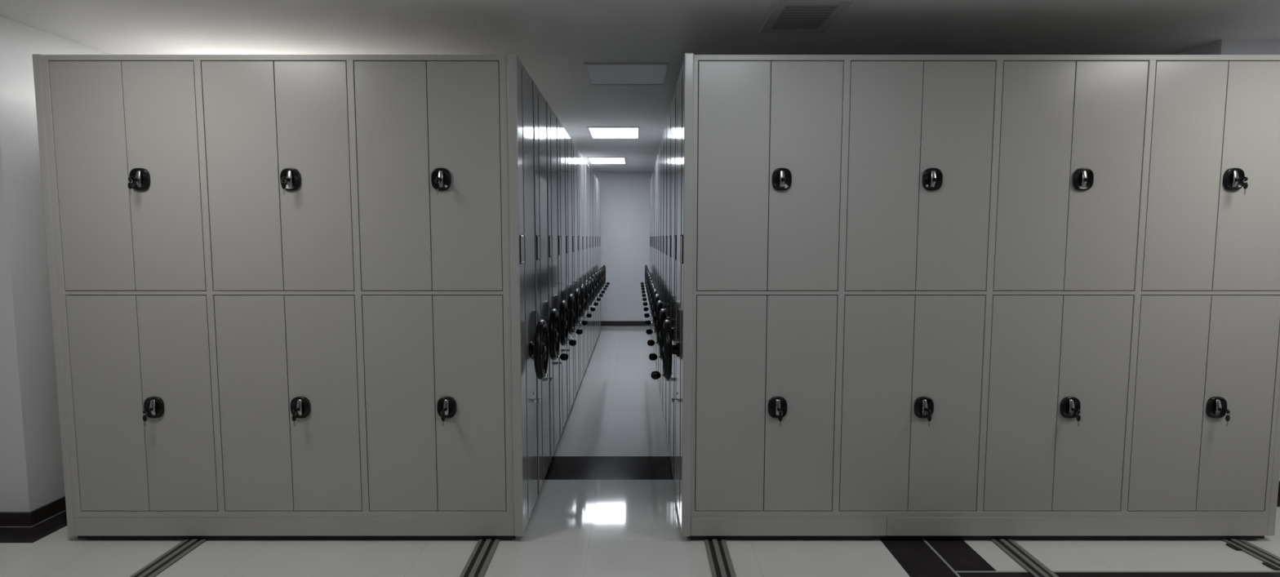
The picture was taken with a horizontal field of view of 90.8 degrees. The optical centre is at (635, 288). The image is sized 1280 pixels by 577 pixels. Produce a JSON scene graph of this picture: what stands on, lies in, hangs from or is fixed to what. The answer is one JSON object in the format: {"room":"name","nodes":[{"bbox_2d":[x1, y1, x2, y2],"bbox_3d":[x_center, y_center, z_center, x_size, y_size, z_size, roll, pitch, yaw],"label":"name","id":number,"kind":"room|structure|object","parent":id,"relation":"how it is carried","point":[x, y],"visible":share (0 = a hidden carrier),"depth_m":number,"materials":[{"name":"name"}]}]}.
{"room":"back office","nodes":[
{"label":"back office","id":0,"kind":"room"},
{"bbox_2d":[0,15,110,511],"bbox_3d":[-3.885,-0.358,6.954,1.430,2.610,7.520,0,5,0],"label":"wall","id":1,"kind":"structure","parent":0,"point":[32,473],"depth_m":3.29,"materials":[{"name":"paint"}]},
{"bbox_2d":[0,496,66,526],"bbox_3d":[-3.879,0.906,7.049,1.442,0.075,7.532,0,5,0],"label":"baseboard","id":2,"kind":"structure","parent":1,"relation":"attached to","point":[40,514],"depth_m":3.31,"materials":[{"name":"stone"}]},
{"bbox_2d":[592,171,653,320],"bbox_3d":[0.000,-0.665,10.776,9.200,2.610,0.150,0,5,0],"label":"wall","id":3,"kind":"structure","parent":0,"point":[624,195],"depth_m":10.69,"materials":[{"name":"paint"}]},
{"bbox_2d":[601,320,649,325],"bbox_3d":[0.050,0.600,10.797,6.416,0.085,0.012,0,5,0],"label":"baseboard","id":4,"kind":"structure","parent":3,"relation":"attached to","point":[603,322],"depth_m":10.79,"materials":[{"name":"stone"}]},
{"bbox_2d":[0,0,1279,171],"bbox_3d":[0.000,-1.322,2.036,9.400,0.100,17.470,0,5,0],"label":"ceiling","id":5,"kind":"structure","parent":0,"point":[553,40],"depth_m":3.36,"materials":[{"name":"paint"}]},
{"bbox_2d":[586,157,626,164],"bbox_3d":[-0.400,-1.828,9.023,0.524,0.012,0.690,0,5,0],"label":"recessed light","id":6,"kind":"object","parent":5,"relation":"in","point":[592,160],"visible":1,"depth_m":8.97,"materials":[{"name":"white plastic"}]},
{"bbox_2d":[589,158,625,163],"bbox_3d":[-0.400,-1.829,9.023,0.492,0.007,0.658,0,5,0],"label":"diffuser","id":7,"kind":"object","parent":6,"relation":"attached to","point":[591,160],"depth_m":8.97,"materials":[{"name":"white plastic"}]},
{"bbox_2d":[586,126,639,138],"bbox_3d":[-0.220,-1.635,6.630,0.524,0.012,0.690,0,5,0],"label":"recessed light","id":8,"kind":"object","parent":5,"relation":"in","point":[596,132],"visible":1,"depth_m":6.61,"materials":[{"name":"white plastic"}]},
{"bbox_2d":[583,62,668,85],"bbox_3d":[-0.060,-1.446,4.268,0.540,0.012,0.550,0,5,0],"label":"recessed light","id":9,"kind":"object","parent":5,"relation":"in","point":[597,73],"visible":1,"depth_m":4.24,"materials":[{"name":"grey plastic"}]},
{"bbox_2d":[759,0,853,33],"bbox_3d":[0.835,-1.355,3.152,0.350,0.014,0.460,0,5,0],"label":"ceiling vent","id":10,"kind":"object","parent":5,"relation":"in","point":[786,16],"visible":1,"depth_m":3.13,"materials":[{"name":"black"}]},
{"bbox_2d":[0,325,1279,576],"bbox_3d":[0.000,1.377,2.278,9.200,0.100,17.320,0,5,0],"label":"floor","id":11,"kind":"structure","parent":0,"point":[606,505],"depth_m":3.09,"materials":[{"name":"tile"}]},
{"bbox_2d":[129,538,208,576],"bbox_3d":[-2.190,1.183,4.008,0.104,0.010,13.000,0,5,0],"label":"rail","id":12,"kind":"object","parent":11,"relation":"on","point":[154,568],"visible":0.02,"depth_m":2.96,"materials":[{"name":"metal"}]},
{"bbox_2d":[31,53,549,538],"bbox_3d":[-1.636,0.057,3.261,2.371,2.352,0.564,0,5,0],"label":"storage cabinet","id":13,"kind":"object","parent":11,"relation":"on","point":[363,300],"visible":0.94,"depth_m":3.04,"materials":[{"name":"metal"}]},
{"bbox_2d":[127,176,136,194],"bbox_3d":[-2.343,-0.479,2.944,0.022,0.083,0.048,0,5,0],"label":"key","id":14,"kind":"object","parent":13,"relation":"in","point":[130,179],"visible":1,"depth_m":2.92,"materials":[{"name":"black metal"}]},
{"bbox_2d":[142,408,151,426],"bbox_3d":[-2.343,0.618,3.032,0.022,0.083,0.048,0,5,0],"label":"key","id":15,"kind":"object","parent":13,"relation":"in","point":[145,411],"visible":1,"depth_m":3.01,"materials":[{"name":"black metal"}]},
{"bbox_2d":[281,176,288,194],"bbox_3d":[-1.631,-0.479,2.944,0.022,0.083,0.048,0,5,0],"label":"key","id":16,"kind":"object","parent":13,"relation":"in","point":[284,179],"visible":1,"depth_m":2.92,"materials":[{"name":"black metal"}]},
{"bbox_2d":[291,408,297,426],"bbox_3d":[-1.631,0.618,3.032,0.022,0.083,0.048,0,5,0],"label":"key","id":17,"kind":"object","parent":13,"relation":"in","point":[295,411],"visible":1,"depth_m":3.01,"materials":[{"name":"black metal"}]},
{"bbox_2d":[435,176,439,194],"bbox_3d":[-0.918,-0.479,2.944,0.022,0.083,0.048,0,5,0],"label":"key","id":18,"kind":"object","parent":13,"relation":"in","point":[437,184],"visible":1,"depth_m":2.92,"materials":[{"name":"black metal"}]},
{"bbox_2d":[440,408,445,426],"bbox_3d":[-0.918,0.618,3.032,0.022,0.083,0.048,0,5,0],"label":"key","id":19,"kind":"object","parent":13,"relation":"in","point":[442,418],"visible":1,"depth_m":3.01,"materials":[{"name":"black metal"}]},
{"bbox_2d":[459,538,500,576],"bbox_3d":[-0.728,1.183,4.008,0.104,0.010,13.000,0,5,0],"label":"rail","id":20,"kind":"object","parent":11,"relation":"on","point":[477,563],"visible":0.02,"depth_m":2.96,"materials":[{"name":"metal"}]},
{"bbox_2d":[532,80,568,494],"bbox_3d":[-1.611,0.014,3.797,2.406,2.352,0.514,0,5,0],"label":"shelving unit","id":21,"kind":"object","parent":11,"relation":"on","point":[553,323],"visible":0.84,"depth_m":3.75,"materials":[{"name":"metal"}]},
{"bbox_2d":[546,100,576,462],"bbox_3d":[-1.611,-0.028,4.310,2.406,2.352,0.514,0,5,0],"label":"shelving unit","id":22,"kind":"object","parent":11,"relation":"on","point":[552,171],"visible":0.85,"depth_m":4.24,"materials":[{"name":"metal"}]},
{"bbox_2d":[556,116,582,438],"bbox_3d":[-1.611,-0.069,4.824,2.406,2.352,0.514,0,5,0],"label":"shelving unit","id":23,"kind":"object","parent":11,"relation":"on","point":[560,129],"visible":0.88,"depth_m":4.75,"materials":[{"name":"metal"}]},
{"bbox_2d":[564,129,587,417],"bbox_3d":[-1.611,-0.110,5.337,2.406,2.352,0.514,0,5,0],"label":"shelving unit","id":24,"kind":"object","parent":11,"relation":"on","point":[567,139],"visible":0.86,"depth_m":5.28,"materials":[{"name":"metal"}]},
{"bbox_2d":[571,139,591,401],"bbox_3d":[-1.611,-0.151,5.850,2.406,2.352,0.514,0,5,0],"label":"shelving unit","id":25,"kind":"object","parent":11,"relation":"on","point":[574,149],"visible":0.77,"depth_m":5.78,"materials":[{"name":"metal"}]},
{"bbox_2d":[577,148,595,386],"bbox_3d":[-1.611,-0.193,6.364,2.406,2.352,0.514,0,5,0],"label":"shelving unit","id":26,"kind":"object","parent":11,"relation":"on","point":[579,154],"visible":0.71,"depth_m":6.29,"materials":[{"name":"metal"}]},
{"bbox_2d":[581,155,598,376],"bbox_3d":[-1.611,-0.234,6.877,2.406,2.352,0.514,0,5,0],"label":"shelving unit","id":27,"kind":"object","parent":11,"relation":"on","point":[583,161],"visible":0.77,"depth_m":6.79,"materials":[{"name":"metal"}]},
{"bbox_2d":[585,160,600,365],"bbox_3d":[-1.611,-0.275,7.391,2.406,2.352,0.514,0,5,0],"label":"shelving unit","id":28,"kind":"object","parent":11,"relation":"on","point":[587,191],"visible":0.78,"depth_m":7.36,"materials":[{"name":"metal"}]},
{"bbox_2d":[588,165,603,356],"bbox_3d":[-1.611,-0.317,7.904,2.406,2.352,0.514,0,5,0],"label":"shelving unit","id":29,"kind":"object","parent":11,"relation":"on","point":[596,274],"visible":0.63,"depth_m":7.81,"materials":[{"name":"metal"}]},
{"bbox_2d":[591,171,604,350],"bbox_3d":[-1.611,-0.358,8.417,2.406,2.352,0.514,0,5,0],"label":"shelving unit","id":30,"kind":"object","parent":11,"relation":"on","point":[593,174],"visible":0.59,"depth_m":8.39,"materials":[{"name":"metal"}]},
{"bbox_2d":[594,174,606,343],"bbox_3d":[-1.611,-0.399,8.931,2.406,2.352,0.514,0,5,0],"label":"shelving unit","id":31,"kind":"object","parent":11,"relation":"on","point":[595,178],"visible":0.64,"depth_m":8.92,"materials":[{"name":"metal"}]},
{"bbox_2d":[596,178,608,337],"bbox_3d":[-1.611,-0.440,9.444,2.406,2.352,0.514,0,5,0],"label":"shelving unit","id":32,"kind":"object","parent":11,"relation":"on","point":[597,181],"visible":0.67,"depth_m":9.35,"materials":[{"name":"metal"}]},
{"bbox_2d":[599,182,609,333],"bbox_3d":[-1.611,-0.481,9.957,2.406,2.352,0.514,0,5,0],"label":"shelving unit","id":33,"kind":"object","parent":11,"relation":"on","point":[604,266],"visible":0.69,"depth_m":9.96,"materials":[{"name":"metal"}]},
{"bbox_2d":[640,182,650,319],"bbox_3d":[1.625,-0.481,9.957,3.087,2.352,0.514,0,5,0],"label":"shelving unit","id":34,"kind":"object","parent":11,"relation":"on","point":[642,283],"visible":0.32,"depth_m":9.80,"materials":[{"name":"metal"}]},
{"bbox_2d":[640,179,651,337],"bbox_3d":[1.625,-0.440,9.444,3.087,2.352,0.514,0,5,0],"label":"shelving unit","id":35,"kind":"object","parent":11,"relation":"on","point":[642,286],"visible":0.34,"depth_m":9.29,"materials":[{"name":"metal"}]},
{"bbox_2d":[640,177,652,339],"bbox_3d":[1.625,-0.399,8.931,3.087,2.352,0.514,0,5,0],"label":"shelving unit","id":36,"kind":"object","parent":11,"relation":"on","point":[646,268],"visible":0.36,"depth_m":8.82,"materials":[{"name":"metal"}]},
{"bbox_2d":[641,170,653,348],"bbox_3d":[1.625,-0.358,8.417,3.087,2.352,0.514,0,5,0],"label":"shelving unit","id":37,"kind":"object","parent":11,"relation":"on","point":[647,271],"visible":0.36,"depth_m":8.33,"materials":[{"name":"metal"}]},
{"bbox_2d":[641,168,654,353],"bbox_3d":[1.625,-0.317,7.904,3.087,2.352,0.514,0,5,0],"label":"shelving unit","id":38,"kind":"object","parent":11,"relation":"on","point":[648,273],"visible":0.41,"depth_m":7.93,"materials":[{"name":"metal"}]},
{"bbox_2d":[642,160,656,364],"bbox_3d":[1.625,-0.275,7.391,3.087,2.352,0.514,0,5,0],"label":"shelving unit","id":39,"kind":"object","parent":11,"relation":"on","point":[644,299],"visible":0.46,"depth_m":7.29,"materials":[{"name":"metal"}]},
{"bbox_2d":[643,155,657,371],"bbox_3d":[1.625,-0.234,6.877,3.087,2.352,0.514,0,5,0],"label":"shelving unit","id":40,"kind":"object","parent":11,"relation":"on","point":[645,304],"visible":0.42,"depth_m":6.79,"materials":[{"name":"metal"}]},
{"bbox_2d":[643,149,659,384],"bbox_3d":[1.625,-0.193,6.364,3.087,2.352,0.514,0,5,0],"label":"shelving unit","id":41,"kind":"object","parent":11,"relation":"on","point":[646,308],"visible":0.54,"depth_m":6.27,"materials":[{"name":"metal"}]},
{"bbox_2d":[644,139,662,401],"bbox_3d":[1.625,-0.151,5.850,3.087,2.352,0.514,0,5,0],"label":"shelving unit","id":42,"kind":"object","parent":11,"relation":"on","point":[653,286],"visible":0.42,"depth_m":5.81,"materials":[{"name":"metal"}]},
{"bbox_2d":[644,131,664,416],"bbox_3d":[1.625,-0.110,5.337,3.087,2.352,0.514,0,5,0],"label":"shelving unit","id":43,"kind":"object","parent":11,"relation":"on","point":[647,322],"visible":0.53,"depth_m":5.30,"materials":[{"name":"metal"}]},
{"bbox_2d":[645,119,667,437],"bbox_3d":[1.625,-0.069,4.824,3.087,2.352,0.514,0,5,0],"label":"shelving unit","id":44,"kind":"object","parent":11,"relation":"on","point":[649,331],"visible":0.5,"depth_m":4.73,"materials":[{"name":"metal"}]},
{"bbox_2d":[647,101,672,462],"bbox_3d":[1.625,-0.028,4.310,3.087,2.352,0.514,0,5,0],"label":"shelving unit","id":45,"kind":"object","parent":11,"relation":"on","point":[660,304],"visible":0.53,"depth_m":4.25,"materials":[{"name":"metal"}]},
{"bbox_2d":[648,82,677,494],"bbox_3d":[1.625,0.014,3.797,3.087,2.352,0.514,0,5,0],"label":"shelving unit","id":46,"kind":"object","parent":11,"relation":"on","point":[663,317],"visible":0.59,"depth_m":3.73,"materials":[{"name":"metal"}]},
{"bbox_2d":[703,538,736,576],"bbox_3d":[0.395,1.183,4.008,0.104,0.010,13.000,0,5,0],"label":"rail","id":47,"kind":"object","parent":11,"relation":"on","point":[718,555],"visible":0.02,"depth_m":2.96,"materials":[{"name":"metal"}]},
{"bbox_2d":[650,53,1279,538],"bbox_3d":[1.627,0.057,3.261,3.096,2.352,0.565,0,5,0],"label":"storage cabinet","id":48,"kind":"object","parent":11,"relation":"on","point":[1001,247],"visible":0.96,"depth_m":3.04,"materials":[{"name":"metal"}]},
{"bbox_2d":[777,408,782,426],"bbox_3d":[0.692,0.618,3.032,0.022,0.083,0.048,0,5,0],"label":"key","id":49,"kind":"object","parent":48,"relation":"in","point":[780,418],"visible":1,"depth_m":3.01,"materials":[{"name":"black metal"}]},
{"bbox_2d":[925,408,931,426],"bbox_3d":[1.404,0.618,3.032,0.022,0.083,0.048,0,5,0],"label":"key","id":50,"kind":"object","parent":48,"relation":"in","point":[929,417],"visible":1,"depth_m":3.01,"materials":[{"name":"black metal"}]},
{"bbox_2d":[1073,408,1080,426],"bbox_3d":[2.116,0.618,3.032,0.022,0.083,0.048,0,5,0],"label":"key","id":51,"kind":"object","parent":48,"relation":"in","point":[1077,411],"visible":1,"depth_m":3.01,"materials":[{"name":"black metal"}]},
{"bbox_2d":[1220,408,1230,426],"bbox_3d":[2.829,0.618,3.032,0.022,0.083,0.048,0,5,0],"label":"key","id":52,"kind":"object","parent":48,"relation":"in","point":[1225,411],"visible":1,"depth_m":3.02,"materials":[{"name":"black metal"}]},
{"bbox_2d":[1237,176,1248,194],"bbox_3d":[2.829,-0.479,2.944,0.022,0.083,0.048,0,5,0],"label":"key","id":53,"kind":"object","parent":48,"relation":"in","point":[1242,179],"visible":1,"depth_m":2.93,"materials":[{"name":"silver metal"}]},
{"bbox_2d":[989,538,1058,576],"bbox_3d":[1.825,1.183,4.008,0.104,0.010,13.000,0,5,0],"label":"rail","id":54,"kind":"object","parent":11,"relation":"on","point":[1033,566],"visible":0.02,"depth_m":2.96,"materials":[{"name":"metal"}]},
{"bbox_2d":[1218,538,1279,570],"bbox_3d":[2.962,1.183,4.008,0.130,0.010,13.000,0,5,0],"label":"rail","id":55,"kind":"object","parent":11,"relation":"on","point":[1271,561],"visible":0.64,"depth_m":3.02,"materials":[{"name":"metal"}]},
{"bbox_2d":[1177,39,1279,481],"bbox_3d":[3.935,-0.375,7.163,1.330,2.610,7.100,0,5,0],"label":"wall","id":56,"kind":"structure","parent":0,"point":[1222,46],"depth_m":3.52,"materials":[{"name":"paint"}]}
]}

